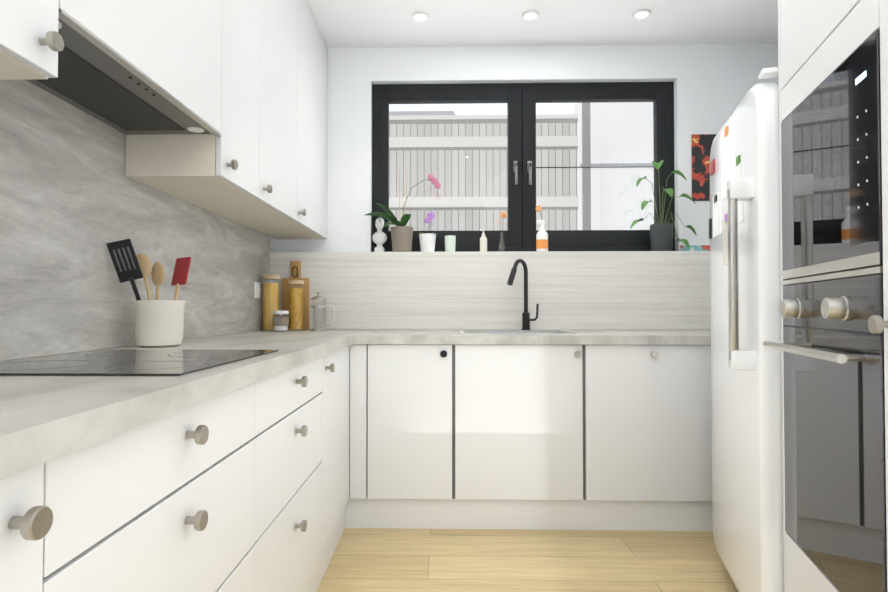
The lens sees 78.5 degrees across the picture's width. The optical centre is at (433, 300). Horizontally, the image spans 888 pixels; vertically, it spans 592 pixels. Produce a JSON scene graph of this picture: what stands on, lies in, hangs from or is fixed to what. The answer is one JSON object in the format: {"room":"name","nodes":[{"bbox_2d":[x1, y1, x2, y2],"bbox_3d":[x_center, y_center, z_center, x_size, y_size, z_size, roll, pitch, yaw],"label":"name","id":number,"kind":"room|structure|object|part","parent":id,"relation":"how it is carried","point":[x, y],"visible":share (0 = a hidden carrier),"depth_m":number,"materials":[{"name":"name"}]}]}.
{"room":"kitchen","nodes":[
{"label":"kitchen","id":0,"kind":"room"},
{"bbox_2d":[12,237,274,359],"bbox_3d":[-1.079,-0.277,0.745,0.120,2.620,5.700,0,-1,1],"label":"wall","id":1,"kind":"structure","parent":0,"point":[272,244],"depth_m":3.26,"materials":[{"name":"white paint"}]},
{"bbox_2d":[0,80,269,360],"bbox_3d":[-1.004,-0.220,1.232,0.008,0.719,3.919,0,-1,1],"label":"backsplash","id":2,"kind":"structure","parent":1,"relation":"attached to","point":[74,199],"depth_m":1.55,"materials":[{"name":"stone"}]},
{"bbox_2d":[254,282,260,298],"bbox_3d":[-0.957,-0.053,2.961,0.012,0.088,0.082,0,-1,1],"label":"electrical outlet","id":3,"kind":"object","parent":2,"relation":"attached to","point":[257,290],"visible":0.96,"depth_m":2.94,"materials":[{"name":"white plastic"}]},
{"bbox_2d":[0,0,327,238],"bbox_3d":[-0.821,-0.986,1.560,0.341,1.172,3.518,0,-1,1],"label":"upper cabinets","id":4,"kind":"object","parent":1,"relation":"attached to","point":[219,107],"visible":1,"depth_m":1.74,"materials":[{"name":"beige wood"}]},
{"bbox_3d":[-0.708,-1.000,0.715,0.018,1.170,0.597,0,-1,1],"label":"door","id":5,"kind":"part","parent":4,"relation":"part of","materials":[{"name":"white wood"}]},
{"bbox_3d":[-0.678,-0.458,0.960,0.031,0.033,0.033,0,-1,1],"label":"knob","id":6,"kind":"part","parent":4,"relation":"part of","materials":[{"name":"silver metal"}]},
{"bbox_2d":[27,9,220,135],"bbox_3d":[-0.839,-0.555,1.375,0.309,0.049,0.726,0,-1,1],"label":"hood","id":7,"kind":"object","parent":4,"relation":"attached to","point":[103,73],"depth_m":1.36,"materials":[{"name":"grey metal"}]},
{"bbox_3d":[-0.694,-1.055,1.381,0.018,1.038,0.727,0,-1,1],"label":"door","id":8,"kind":"part","parent":4,"relation":"part of","materials":[{"name":"white"}]},
{"bbox_3d":[-0.661,-0.445,1.780,0.031,0.033,0.033,0,-1,1],"label":"knob","id":9,"kind":"part","parent":4,"relation":"part of","materials":[{"name":"silver metal"}]},
{"bbox_3d":[-0.682,-0.981,1.923,0.018,1.170,0.355,0,-1,1],"label":"door","id":10,"kind":"part","parent":4,"relation":"part of","materials":[{"name":"white wood"}]},
{"bbox_3d":[-0.653,-0.439,2.138,0.031,0.033,0.033,0,-1,1],"label":"knob","id":11,"kind":"part","parent":4,"relation":"part of","materials":[{"name":"silver metal"}]},
{"bbox_3d":[-0.673,-0.973,2.365,0.018,1.170,0.523,0,-1,1],"label":"door","id":12,"kind":"part","parent":4,"relation":"part of","materials":[{"name":"white"}]},
{"bbox_3d":[-0.642,-0.430,2.664,0.031,0.033,0.033,0,-1,1],"label":"knob","id":13,"kind":"part","parent":4,"relation":"part of","materials":[{"name":"silver metal"}]},
{"bbox_3d":[-0.660,-0.964,2.972,0.018,1.170,0.685,0,-1,1],"label":"door","id":14,"kind":"part","parent":4,"relation":"part of","materials":[{"name":"white wood"}]},
{"bbox_2d":[316,528,737,591],"bbox_3d":[0.650,1.062,0.686,3.800,0.060,5.700,0,-1,1],"label":"floor","id":15,"kind":"structure","parent":0,"point":[429,560],"depth_m":2.19,"materials":[{"name":"brown wood"}]},
{"bbox_2d":[0,330,359,591],"bbox_3d":[-0.692,0.588,1.222,0.630,0.905,3.898,0,-1,1],"label":"base cabinet","id":16,"kind":"object","parent":15,"relation":"on","point":[267,461],"depth_m":0.98,"materials":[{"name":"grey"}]},
{"bbox_3d":[-0.415,0.228,0.555,0.031,0.033,0.033,0,-1,1],"label":"knob","id":17,"kind":"part","parent":16,"relation":"part of","materials":[{"name":"silver metal"}]},
{"bbox_3d":[-0.407,0.377,0.929,0.031,0.033,0.033,0,-1,1],"label":"knob","id":18,"kind":"part","parent":16,"relation":"part of","materials":[{"name":"silver metal"}]},
{"bbox_3d":[-0.407,0.231,0.931,0.031,0.033,0.033,0,-1,1],"label":"knob","id":19,"kind":"part","parent":16,"relation":"part of","materials":[{"name":"silver metal"}]},
{"bbox_3d":[-0.392,0.668,1.607,0.031,0.033,0.033,0,-1,1],"label":"knob","id":20,"kind":"part","parent":16,"relation":"part of","materials":[{"name":"silver metal"}]},
{"bbox_3d":[-0.392,0.388,1.612,0.031,0.033,0.033,0,-1,1],"label":"knob","id":21,"kind":"part","parent":16,"relation":"part of","materials":[{"name":"silver metal"}]},
{"bbox_3d":[-0.392,0.242,1.614,0.031,0.033,0.033,0,-1,1],"label":"knob","id":22,"kind":"part","parent":16,"relation":"part of","materials":[{"name":"silver metal"}]},
{"bbox_3d":[-0.383,0.251,2.016,0.031,0.033,0.033,0,-1,1],"label":"knob","id":23,"kind":"part","parent":16,"relation":"part of","materials":[{"name":"silver metal"}]},
{"bbox_2d":[352,259,712,530],"bbox_3d":[0.766,0.416,2.803,2.218,1.301,0.679,0,-1,1],"label":"base cabinet","id":24,"kind":"object","parent":15,"relation":"on","point":[525,428],"depth_m":2.50,"materials":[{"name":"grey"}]},
{"bbox_2d":[0,330,710,479],"bbox_3d":[0.417,0.161,1.205,2.848,0.042,3.898,0,-1,1],"label":"countertop","id":25,"kind":"structure","parent":24,"relation":"on","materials":[{"name":"stone"}]},
{"bbox_2d":[0,349,277,375],"bbox_3d":[-0.699,0.139,1.270,0.500,0.004,0.580,0,-1,1],"label":"cooktop","id":26,"kind":"object","parent":25,"relation":"in","point":[107,362],"depth_m":1.18,"materials":[{"name":"grey glass"}]},
{"bbox_2d":[106,239,190,346],"bbox_3d":[-0.890,-0.018,1.740,0.168,0.332,0.247,0,-1,1],"label":"utensil holder","id":27,"kind":"object","parent":25,"relation":"on","point":[159,323],"visible":1,"depth_m":1.69,"materials":[{"name":"beige ceramic"}]},
{"bbox_3d":[-0.913,0.027,1.703,0.043,0.194,0.082,0,-1,1],"label":"turner handle","id":28,"kind":"part","parent":27,"relation":"part of","materials":[{"name":"black plastic"}]},
{"bbox_2d":[136,253,151,276],"bbox_3d":[-0.918,-0.109,1.718,0.051,0.079,0.018,0,-1,1],"label":"spoon bowl","id":29,"kind":"object","parent":27,"relation":"on","point":[144,262],"depth_m":1.71,"materials":[{"name":"brown wood"}]},
{"bbox_3d":[-0.895,0.022,1.725,0.046,0.202,0.026,0,-1,1],"label":"spoon handle","id":30,"kind":"part","parent":27,"relation":"part of","materials":[{"name":"brown wood"}]},
{"bbox_3d":[-0.894,0.035,1.760,0.026,0.177,0.036,0,-1,1],"label":"spoon handle","id":31,"kind":"part","parent":27,"relation":"part of","materials":[{"name":"brown wood"}]},
{"bbox_2d":[151,262,164,285],"bbox_3d":[-0.884,-0.084,1.744,0.050,0.079,0.020,0,-1,1],"label":"spoon bowl","id":32,"kind":"object","parent":27,"relation":"on","point":[157,271],"depth_m":1.74,"materials":[{"name":"brown wood"}]},
{"bbox_3d":[-0.858,0.034,1.792,0.017,0.184,0.070,0,-1,1],"label":"spatula handle","id":33,"kind":"part","parent":27,"relation":"part of","materials":[{"name":"brown wood"}]},
{"bbox_2d":[262,275,279,330],"bbox_3d":[-0.897,0.015,3.007,0.096,0.307,0.096,0,-1,1],"label":"jar","id":34,"kind":"object","parent":25,"relation":"on","point":[271,297],"visible":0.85,"depth_m":2.97,"materials":[{"name":"clear glass"}]},
{"bbox_3d":[-0.897,-0.128,3.009,0.096,0.022,0.096,0,-1,1],"label":"lid","id":35,"kind":"part","parent":34,"relation":"part of","materials":[{"name":"beige wood"}]},
{"bbox_2d":[273,311,288,331],"bbox_3d":[-0.818,0.111,2.914,0.082,0.111,0.082,0,-1,1],"label":"jar","id":36,"kind":"object","parent":25,"relation":"on","point":[280,323],"visible":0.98,"depth_m":2.88,"materials":[{"name":"clear glass"}]},
{"bbox_3d":[-0.818,0.065,2.915,0.082,0.018,0.082,0,-1,1],"label":"lid","id":37,"kind":"part","parent":36,"relation":"part of","materials":[{"name":"white ceramic"}]},
{"bbox_2d":[282,261,308,329],"bbox_3d":[-0.802,-0.029,3.163,0.160,0.400,0.026,0,-1,1],"label":"cutting board","id":38,"kind":"object","parent":25,"relation":"on","point":[295,270],"visible":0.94,"depth_m":3.16,"materials":[{"name":"brown wood"}]},
{"bbox_3d":[-0.802,-0.177,3.169,0.060,0.104,0.018,0,-1,1],"label":"handle","id":39,"kind":"part","parent":38,"relation":"part of","materials":[{"name":"brown wood"}]},
{"bbox_2d":[288,280,303,329],"bbox_3d":[-0.770,0.029,3.054,0.088,0.280,0.088,0,-1,1],"label":"jar","id":40,"kind":"object","parent":25,"relation":"on","point":[296,308],"visible":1,"depth_m":3.02,"materials":[{"name":"clear glass"}]},
{"bbox_3d":[-0.770,-0.100,3.056,0.088,0.022,0.088,0,-1,1],"label":"lid","id":41,"kind":"part","parent":40,"relation":"part of","materials":[{"name":"beige wood"}]},
{"bbox_2d":[311,291,334,330],"bbox_3d":[-0.618,0.059,3.050,0.132,0.221,0.086,0,-1,1],"label":"press","id":42,"kind":"object","parent":25,"relation":"on","point":[319,297],"visible":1,"depth_m":3.02,"materials":[{"name":"clear glass"}]},
{"bbox_3d":[-0.641,-0.027,3.052,0.086,0.050,0.086,0,-1,1],"label":"lid","id":43,"kind":"part","parent":42,"relation":"part of","materials":[{"name":"silver metal"}]},
{"bbox_3d":[-0.575,0.082,3.049,0.047,0.107,0.012,0,-1,1],"label":"handle","id":44,"kind":"part","parent":42,"relation":"part of","materials":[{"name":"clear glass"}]},
{"bbox_2d":[460,330,577,333],"bbox_3d":[0.426,0.265,2.835,0.564,0.203,0.384,0,-1,1],"label":"sink","id":45,"kind":"object","parent":25,"relation":"in","point":[461,331],"depth_m":3.01,"materials":[{"name":"silver metal"}]},
{"bbox_2d":[507,259,538,329],"bbox_3d":[0.499,-0.031,3.012,0.194,0.401,0.175,0,-1,1],"label":"tap","id":46,"kind":"object","parent":25,"relation":"on","point":[526,319],"depth_m":3.06,"materials":[{"name":"black metal"}]},
{"bbox_3d":[0.049,0.246,2.497,0.033,0.033,0.031,0,-1,1],"label":"knob","id":47,"kind":"part","parent":24,"relation":"part of","materials":[{"name":"black metal"}]},
{"bbox_3d":[0.659,0.246,2.484,0.033,0.033,0.031,0,-1,1],"label":"knob","id":48,"kind":"part","parent":24,"relation":"part of","materials":[{"name":"silver metal"}]},
{"bbox_3d":[1.007,0.246,2.477,0.033,0.033,0.031,0,-1,1],"label":"knob","id":49,"kind":"part","parent":24,"relation":"part of","materials":[{"name":"silver metal"}]},
{"bbox_2d":[709,67,783,591],"bbox_3d":[1.331,0.193,1.786,0.755,1.714,0.680,0,-1,16],"label":"fridge","id":50,"kind":"object","parent":15,"relation":"on","point":[746,395],"visible":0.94,"depth_m":1.63,"materials":[{"name":"white metal"}]},
{"bbox_2d":[763,0,887,591],"bbox_3d":[0.993,-0.278,0.614,0.662,2.618,1.750,0,-1,16],"label":"oven cabinet","id":51,"kind":"object","parent":15,"relation":"on","point":[832,346],"visible":1,"depth_m":1.18,"materials":[{"name":"white"}]},
{"bbox_3d":[0.907,0.787,1.236,0.018,0.302,0.529,0,-1,16],"label":"drawer","id":52,"kind":"part","parent":51,"relation":"part of","materials":[{"name":"white wood"}]},
{"bbox_3d":[0.907,-1.084,1.267,0.018,0.983,0.529,0,-1,16],"label":"door","id":53,"kind":"part","parent":51,"relation":"part of","materials":[{"name":"white"}]},
{"bbox_2d":[763,267,886,591],"bbox_3d":[0.881,0.286,1.246,0.204,0.688,0.513,0,-1,1],"label":"oven","id":54,"kind":"object","parent":51,"relation":"in","point":[834,369],"depth_m":1.17,"materials":[{"name":"silver metal"}]},
{"label":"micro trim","id":55,"kind":"part","parent":51,"relation":"part of","materials":[{"name":"silver metal"}]},
{"label":"micro panel","id":56,"kind":"part","parent":51,"relation":"part of","materials":[{"name":"black glass"}]},
{"bbox_3d":[0.801,0.043,0.969,0.031,0.033,0.033,0,-1,16],"label":"knob","id":57,"kind":"part","parent":51,"relation":"part of","materials":[{"name":"silver metal"}]},
{"bbox_3d":[0.750,-0.328,0.710,0.018,2.514,0.597,0,-1,16],"label":"door","id":58,"kind":"part","parent":51,"relation":"part of","materials":[{"name":"white"}]},
{"bbox_2d":[275,43,778,329],"bbox_3d":[0.822,-0.235,3.374,3.570,2.620,0.200,0,-1,1],"label":"wall","id":59,"kind":"structure","parent":0,"point":[714,84],"depth_m":3.30,"materials":[{"name":"white paint"}]},
{"bbox_2d":[270,251,710,329],"bbox_3d":[0.544,-0.056,3.217,3.019,0.455,0.119,0,-1,1],"label":"backsplash","id":60,"kind":"structure","parent":59,"relation":"attached to","point":[619,290],"depth_m":3.16,"materials":[{"name":"stone"}]},
{"bbox_2d":[372,218,386,251],"bbox_3d":[-0.326,-0.394,3.301,0.090,0.220,0.081,0,-1,1],"label":"figurine","id":61,"kind":"object","parent":60,"relation":"on","point":[379,237],"visible":0.96,"depth_m":3.28,"materials":[{"name":"white ceramic"}]},
{"bbox_2d":[365,167,440,251],"bbox_3d":[-0.177,-0.545,3.246,0.449,0.520,0.182,0,-1,1],"label":"orchid","id":62,"kind":"object","parent":60,"relation":"on","point":[401,235],"visible":0.98,"depth_m":3.22,"materials":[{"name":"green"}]},
{"bbox_3d":[-0.088,-0.573,3.247,0.203,0.298,0.040,0,-1,1],"label":"stem","id":63,"kind":"part","parent":62,"relation":"part of","materials":[{"name":"green plant"}]},
{"bbox_3d":[-0.012,-0.730,3.224,0.040,0.040,0.010,0,-1,1],"label":"flower","id":64,"kind":"part","parent":62,"relation":"part of","materials":[{"name":"pink plant"}]},
{"bbox_3d":[0.013,-0.705,3.223,0.040,0.040,0.010,0,-1,1],"label":"flower","id":65,"kind":"part","parent":62,"relation":"part of","materials":[{"name":"pink plant"}]},
{"bbox_2d":[419,212,437,251],"bbox_3d":[-0.026,-0.406,3.260,0.124,0.244,0.104,0,-1,1],"label":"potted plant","id":66,"kind":"object","parent":60,"relation":"on","point":[427,241],"visible":1,"depth_m":3.23,"materials":[{"name":"white ceramic"}]},
{"bbox_3d":[-0.013,-0.505,3.245,0.046,0.048,0.012,0,-1,1],"label":"flower","id":67,"kind":"part","parent":66,"relation":"part of","materials":[{"name":"purple plant"}]},
{"bbox_2d":[445,235,455,251],"bbox_3d":[0.103,-0.335,3.256,0.068,0.100,0.068,0,-1,1],"label":"glass candle","id":68,"kind":"object","parent":60,"relation":"on","point":[450,243],"visible":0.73,"depth_m":3.23,"materials":[{"name":"white glass"}]},
{"bbox_2d":[480,230,486,251],"bbox_3d":[0.301,-0.354,3.252,0.044,0.138,0.043,0,-1,1],"label":"pump bottle","id":69,"kind":"object","parent":60,"relation":"on","point":[483,243],"visible":0.88,"depth_m":3.23,"materials":[{"name":"beige plastic"}]},
{"bbox_2d":[498,211,506,250],"bbox_3d":[0.413,-0.408,3.251,0.059,0.246,0.054,0,-1,1],"label":"bud vase","id":70,"kind":"object","parent":60,"relation":"on","point":[503,214],"visible":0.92,"depth_m":3.24,"materials":[{"name":"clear glass"}]},
{"bbox_3d":[0.421,-0.510,3.243,0.042,0.043,0.011,0,-1,1],"label":"flower","id":71,"kind":"part","parent":70,"relation":"part of","materials":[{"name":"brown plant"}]},
{"bbox_2d":[535,205,547,250],"bbox_3d":[0.649,-0.426,3.246,0.076,0.282,0.070,0,-1,1],"label":"spray bottle","id":72,"kind":"object","parent":60,"relation":"on","point":[542,239],"visible":0.92,"depth_m":3.22,"materials":[{"name":"white plastic"}]},
{"bbox_2d":[535,205,541,211],"bbox_3d":[0.630,-0.547,3.239,0.040,0.040,0.010,0,-1,1],"label":"flower","id":73,"kind":"object","parent":72,"relation":"on","point":[538,208],"depth_m":3.24,"materials":[{"name":"orange plant"}]},
{"bbox_2d":[630,160,696,250],"bbox_3d":[1.353,-0.553,3.218,0.390,0.536,0.162,0,-1,1],"label":"plant","id":74,"kind":"object","parent":60,"relation":"on","point":[661,235],"visible":0.92,"depth_m":3.18,"materials":[{"name":"green plant"}]},
{"bbox_2d":[680,245,709,250],"bbox_3d":[1.590,-0.367,3.270,0.210,0.157,0.037,0,-1,1],"label":"sign","id":75,"kind":"object","parent":60,"relation":"on","point":[696,248],"visible":0.14,"depth_m":3.26,"materials":[{"name":"multicoloured paper"}]},
{"bbox_2d":[372,82,674,251],"bbox_3d":[0.549,-0.810,3.352,1.856,1.059,0.115,0,-1,1],"label":"window","id":76,"kind":"structure","parent":59,"relation":"in","point":[668,87],"depth_m":3.34,"materials":[{"name":"grey"}]},
{"bbox_3d":[0.094,-0.832,3.383,0.753,0.817,0.006,0,-1,1],"label":"sash glass","id":77,"kind":"part","parent":76,"relation":"part of","materials":[{"name":"clear glass"}]},
{"bbox_3d":[0.108,-0.810,3.379,0.880,0.965,0.060,0,-1,1],"label":"window sash","id":78,"kind":"part","parent":76,"relation":"part of","materials":[{"name":"black metal"}]},
{"bbox_3d":[0.506,-0.778,3.318,0.026,0.155,0.045,0,-1,1],"label":"handle","id":79,"kind":"part","parent":76,"relation":"part of","materials":[{"name":"silver metal"}]},
{"bbox_3d":[0.591,-0.778,3.316,0.026,0.155,0.045,0,-1,1],"label":"handle","id":80,"kind":"part","parent":76,"relation":"part of","materials":[{"name":"silver metal"}]},
{"bbox_3d":[0.990,-0.810,3.360,0.880,0.965,0.060,0,-1,1],"label":"window sash","id":81,"kind":"part","parent":76,"relation":"part of","materials":[{"name":"black metal"}]},
{"bbox_2d":[536,166,654,167],"bbox_3d":[1.002,-0.820,3.345,0.738,0.005,0.006,0,-1,1],"label":"bar","id":82,"kind":"object","parent":76,"relation":"attached to","point":[598,167],"visible":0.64,"depth_m":3.34,"materials":[{"name":"grey metal"}]},
{"bbox_3d":[1.003,-0.832,3.363,0.748,0.817,0.006,0,-1,1],"label":"sash glass","id":83,"kind":"part","parent":76,"relation":"part of","materials":[{"name":"clear glass"}]},
{"bbox_2d":[691,134,716,200],"bbox_3d":[1.705,-0.796,3.260,0.300,0.400,0.006,0,-1,1],"label":"picture","id":84,"kind":"object","parent":59,"relation":"attached to","point":[701,144],"visible":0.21,"depth_m":3.26},
{"bbox_2d":[307,0,777,47],"bbox_3d":[0.650,-1.628,0.730,3.800,0.080,5.700,0,-1,1],"label":"ceiling","id":85,"kind":"structure","parent":0,"point":[386,23],"depth_m":3.04,"materials":[{"name":"white paint"}]},
{"bbox_2d":[412,12,428,21],"bbox_3d":[-0.070,-1.545,2.965,0.096,0.008,0.096,0,-1,1],"label":"recessed light","id":86,"kind":"object","parent":85,"relation":"in","point":[426,15],"depth_m":2.96,"materials":[{"name":"white ceramic"}]},
{"bbox_3d":[-0.070,-1.548,2.965,0.058,0.002,0.058,0,-1,1],"label":"ceiling spot lamp","id":87,"kind":"part","parent":86,"relation":"part of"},
{"bbox_2d":[522,11,538,20],"bbox_3d":[0.530,-1.546,2.952,0.096,0.008,0.096,0,-1,1],"label":"recessed light","id":88,"kind":"object","parent":85,"relation":"in","point":[536,13],"depth_m":2.95,"materials":[{"name":"white ceramic"}]},
{"bbox_3d":[0.530,-1.548,2.952,0.058,0.002,0.058,0,-1,1],"label":"ceiling spot lamp","id":89,"kind":"part","parent":88,"relation":"part of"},
{"bbox_2d":[632,9,650,19],"bbox_3d":[1.130,-1.546,2.939,0.096,0.008,0.096,0,-1,1],"label":"recessed light","id":90,"kind":"object","parent":85,"relation":"in","point":[647,11],"depth_m":2.94,"materials":[{"name":"white ceramic"}]},
{"bbox_3d":[1.130,-1.548,2.939,0.058,0.002,0.058,0,-1,1],"label":"ceiling spot lamp","id":91,"kind":"part","parent":90,"relation":"part of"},
{"label":"outside","id":92,"kind":"structure","parent":0,"visible":0},
{"bbox_2d":[389,111,454,115],"bbox_3d":[-1.823,-2.186,6.710,4.200,0.150,3.400,0,21,1],"label":"roof","id":93,"kind":"structure","parent":92,"point":[398,113],"depth_m":7.46,"materials":[{"name":"black"}]},
{"bbox_3d":[1.100,1.175,7.677,14.000,0.060,8.300,0,-1,1],"label":"ground","id":94,"kind":"structure","parent":92,"visible":0},
{"bbox_2d":[389,123,576,230],"bbox_3d":[-1.335,-0.259,4.942,5.250,2.720,0.080,0,-1,1],"label":"fence","id":95,"kind":"object","parent":94,"relation":"on","point":[471,178],"depth_m":4.88,"materials":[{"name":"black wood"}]},
{"bbox_2d":[389,114,577,206],"bbox_3d":[-1.325,-1.239,4.937,5.270,0.820,0.140,0,-1,1],"label":"rails","id":96,"kind":"object","parent":95,"relation":"attached to","point":[441,201],"depth_m":4.84,"materials":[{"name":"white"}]},
{"bbox_2d":[389,103,590,229],"bbox_3d":[-1.297,-0.901,4.836,5.330,4.000,0.150,0,-1,1],"label":"fence posts","id":97,"kind":"object","parent":94,"relation":"on","point":[585,194],"depth_m":4.84,"materials":[{"name":"white wood"}]},
{"bbox_2d":[574,102,653,229],"bbox_3d":[3.663,-1.401,4.813,4.750,5.000,0.200,0,-1,1],"label":"wall","id":98,"kind":"structure","parent":94,"relation":"on","point":[622,211],"depth_m":4.75,"materials":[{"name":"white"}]},
{"bbox_2d":[580,163,653,166],"bbox_3d":[3.661,-1.183,4.700,4.750,0.020,0.020,0,-1,1],"label":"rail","id":99,"kind":"structure","parent":98,"relation":"attached to","point":[628,164],"depth_m":4.73,"materials":[{"name":"black"}]}
]}

